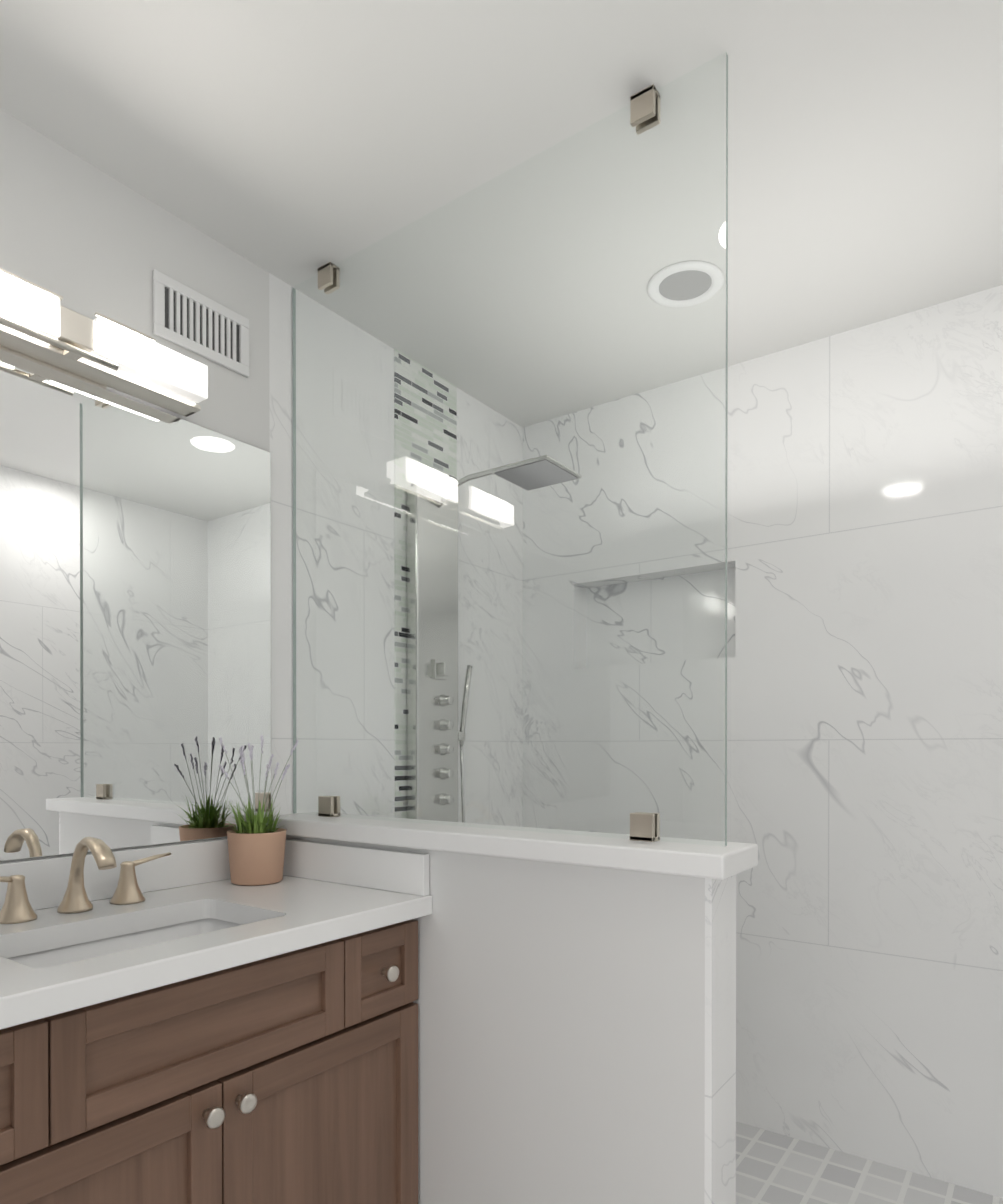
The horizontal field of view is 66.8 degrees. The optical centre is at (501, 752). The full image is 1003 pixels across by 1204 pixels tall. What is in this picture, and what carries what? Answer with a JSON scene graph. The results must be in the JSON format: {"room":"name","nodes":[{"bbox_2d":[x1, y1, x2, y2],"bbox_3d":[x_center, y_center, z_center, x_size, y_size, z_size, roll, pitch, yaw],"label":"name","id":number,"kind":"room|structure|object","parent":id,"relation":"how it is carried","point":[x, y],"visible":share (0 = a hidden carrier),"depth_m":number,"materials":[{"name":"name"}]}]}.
{"room":"bathroom","nodes":[
{"label":"bathroom","id":0,"kind":"room"},
{"bbox_2d":[0,109,269,862],"bbox_3d":[-1.405,0.020,0.879,0.120,2.440,2.645,0,0,36],"label":"wall","id":1,"kind":"structure","parent":0,"point":[83,237],"depth_m":1.60,"materials":[{"name":"white paint"}]},
{"bbox_2d":[0,268,207,416],"bbox_3d":[-0.838,-0.803,1.464,0.108,0.110,0.556,0,0,36],"label":"sconce","id":2,"kind":"object","parent":1,"relation":"attached to","point":[41,326],"visible":1,"depth_m":1.48,"materials":[{"name":"white"}]},
{"bbox_2d":[0,839,230,908],"bbox_3d":[-1.063,0.255,1.231,0.020,0.094,1.672,0,0,36],"label":"backsplash","id":3,"kind":"structure","parent":1,"relation":"attached to","point":[196,862],"depth_m":1.71,"materials":[{"name":"white stone"}]},
{"bbox_2d":[0,351,270,860],"bbox_3d":[-1.069,-0.273,1.233,0.006,0.953,1.673,0,0,36],"label":"mirror panel","id":4,"kind":"object","parent":1,"relation":"attached to","point":[135,611],"visible":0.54,"depth_m":1.61,"materials":[{"name":"silver mirror"}]},
{"bbox_2d":[153,269,248,376],"bbox_3d":[-0.688,-0.985,1.757,0.008,0.140,0.242,0,0,36],"label":"air vent","id":5,"kind":"object","parent":1,"relation":"in","point":[188,320],"visible":1,"depth_m":1.75,"materials":[{"name":"white metal"}]},
{"bbox_2d":[269,273,522,826],"bbox_3d":[-0.266,0.012,2.462,0.120,2.440,1.255,0,0,36],"label":"wall","id":6,"kind":"structure","parent":0,"point":[281,363],"depth_m":2.16,"materials":[{"name":"white tile"}]},
{"bbox_2d":[394,349,456,817],"bbox_3d":[-0.234,-0.028,2.399,0.004,2.360,0.290,0,0,36],"label":"tile strip","id":7,"kind":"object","parent":6,"relation":"attached to","point":[411,438],"depth_m":2.32,"materials":[{"name":"tile"}]},
{"bbox_2d":[407,455,581,822],"bbox_3d":[-0.013,-0.181,2.272,0.503,1.312,0.253,0,0,36],"label":"shower column","id":8,"kind":"structure","parent":7,"relation":"attached to","point":[420,787],"depth_m":2.34,"materials":[{"name":"silver metal"}]},
{"bbox_2d":[0,0,1002,426],"bbox_3d":[-0.170,-1.250,0.757,2.260,0.100,3.900,0,0,36],"label":"ceiling","id":9,"kind":"structure","parent":0,"point":[294,142],"depth_m":1.53,"materials":[{"name":"white paint"}]},
{"bbox_2d":[647,261,723,306],"bbox_3d":[0.473,-1.201,1.959,0.192,0.008,0.192,0,0,36],"label":"recessed light","id":10,"kind":"object","parent":9,"relation":"in","point":[687,290],"depth_m":1.95,"materials":[{"name":"white"}]},
{"bbox_2d":[523,285,1002,1197],"bbox_3d":[0.934,0.013,2.298,2.020,2.440,0.120,0,0,36],"label":"wall","id":11,"kind":"structure","parent":0,"point":[865,639],"depth_m":2.22,"materials":[{"name":"stone"}]},
{"bbox_3d":[-0.169,1.290,0.770,2.260,0.100,3.900,0,0,36],"label":"floor","id":12,"kind":"structure","parent":0,"visible":0},
{"bbox_2d":[0,909,431,1203],"bbox_3d":[-0.854,0.792,1.084,0.535,0.894,1.672,0,0,36],"label":"bathroom vanity","id":13,"kind":"object","parent":12,"relation":"on","point":[186,1023],"depth_m":1.25,"materials":[{"name":"brown wood"}]},
{"bbox_2d":[0,873,431,1020],"bbox_3d":[-0.853,0.324,1.080,0.538,0.040,1.672,0,0,36],"label":"countertop","id":14,"kind":"structure","parent":13,"relation":"on","point":[291,910],"depth_m":1.34,"materials":[{"name":"white stone"}]},
{"bbox_2d":[0,837,175,924],"bbox_3d":[-0.775,0.229,1.425,0.160,0.144,0.389,0,0,36],"label":"faucet","id":15,"kind":"object","parent":14,"relation":"on","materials":[{"name":"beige metal"}]},
{"bbox_2d":[12,913,243,964],"bbox_3d":[-0.626,0.413,1.319,0.286,0.165,0.464,0,0,36],"label":"sink","id":16,"kind":"object","parent":14,"relation":"in","point":[151,930],"depth_m":1.43,"materials":[{"name":"white ceramic"}]},
{"bbox_2d":[219,735,298,885],"bbox_3d":[-0.574,0.130,1.757,0.166,0.339,0.170,0,0,36],"label":"potted plant","id":17,"kind":"object","parent":14,"relation":"on","point":[256,845],"visible":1,"depth_m":1.72,"materials":[{"name":"beige ceramic"}]},
{"bbox_2d":[286,835,704,1203],"bbox_3d":[-0.092,0.719,1.634,1.133,1.035,0.108,0,0,36],"label":"wall","id":18,"kind":"structure","parent":12,"relation":"on","point":[561,1033],"depth_m":1.42,"materials":[{"name":"white paint"}]},
{"bbox_2d":[283,839,428,896],"bbox_3d":[-0.365,0.257,1.747,0.512,0.086,0.020,0,0,36],"label":"backsplash","id":19,"kind":"structure","parent":18,"relation":"attached to","point":[373,868],"depth_m":1.70,"materials":[{"name":"white stone"}]},
{"bbox_2d":[272,812,757,879],"bbox_3d":[-0.072,0.181,1.624,1.175,0.040,0.180,0,0,36],"label":"wall cap","id":20,"kind":"object","parent":18,"relation":"on","point":[699,858],"visible":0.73,"depth_m":1.44,"materials":[{"name":"white stone"}]},
{"bbox_2d":[293,52,727,845],"bbox_3d":[-0.075,-0.521,1.642,1.139,1.364,0.032,0,0,36],"label":"glass","id":21,"kind":"object","parent":20,"relation":"on","point":[645,116],"visible":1,"depth_m":1.54,"materials":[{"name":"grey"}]},
{"bbox_2d":[704,874,735,1203],"bbox_3d":[-0.084,0.719,1.636,1.145,1.035,0.120,0,0,36],"label":"wall tile","id":22,"kind":"structure","parent":18,"relation":"attached to","point":[720,1051],"depth_m":1.28,"materials":[{"name":"tile"}]},
{"bbox_2d":[736,1122,1002,1203],"bbox_3d":[0.568,1.195,1.795,2.020,0.080,1.135,0,0,36],"label":"shower floor","id":23,"kind":"structure","parent":12,"relation":"on","point":[773,1168],"depth_m":2.06,"materials":[{"name":"tile"}]}
]}

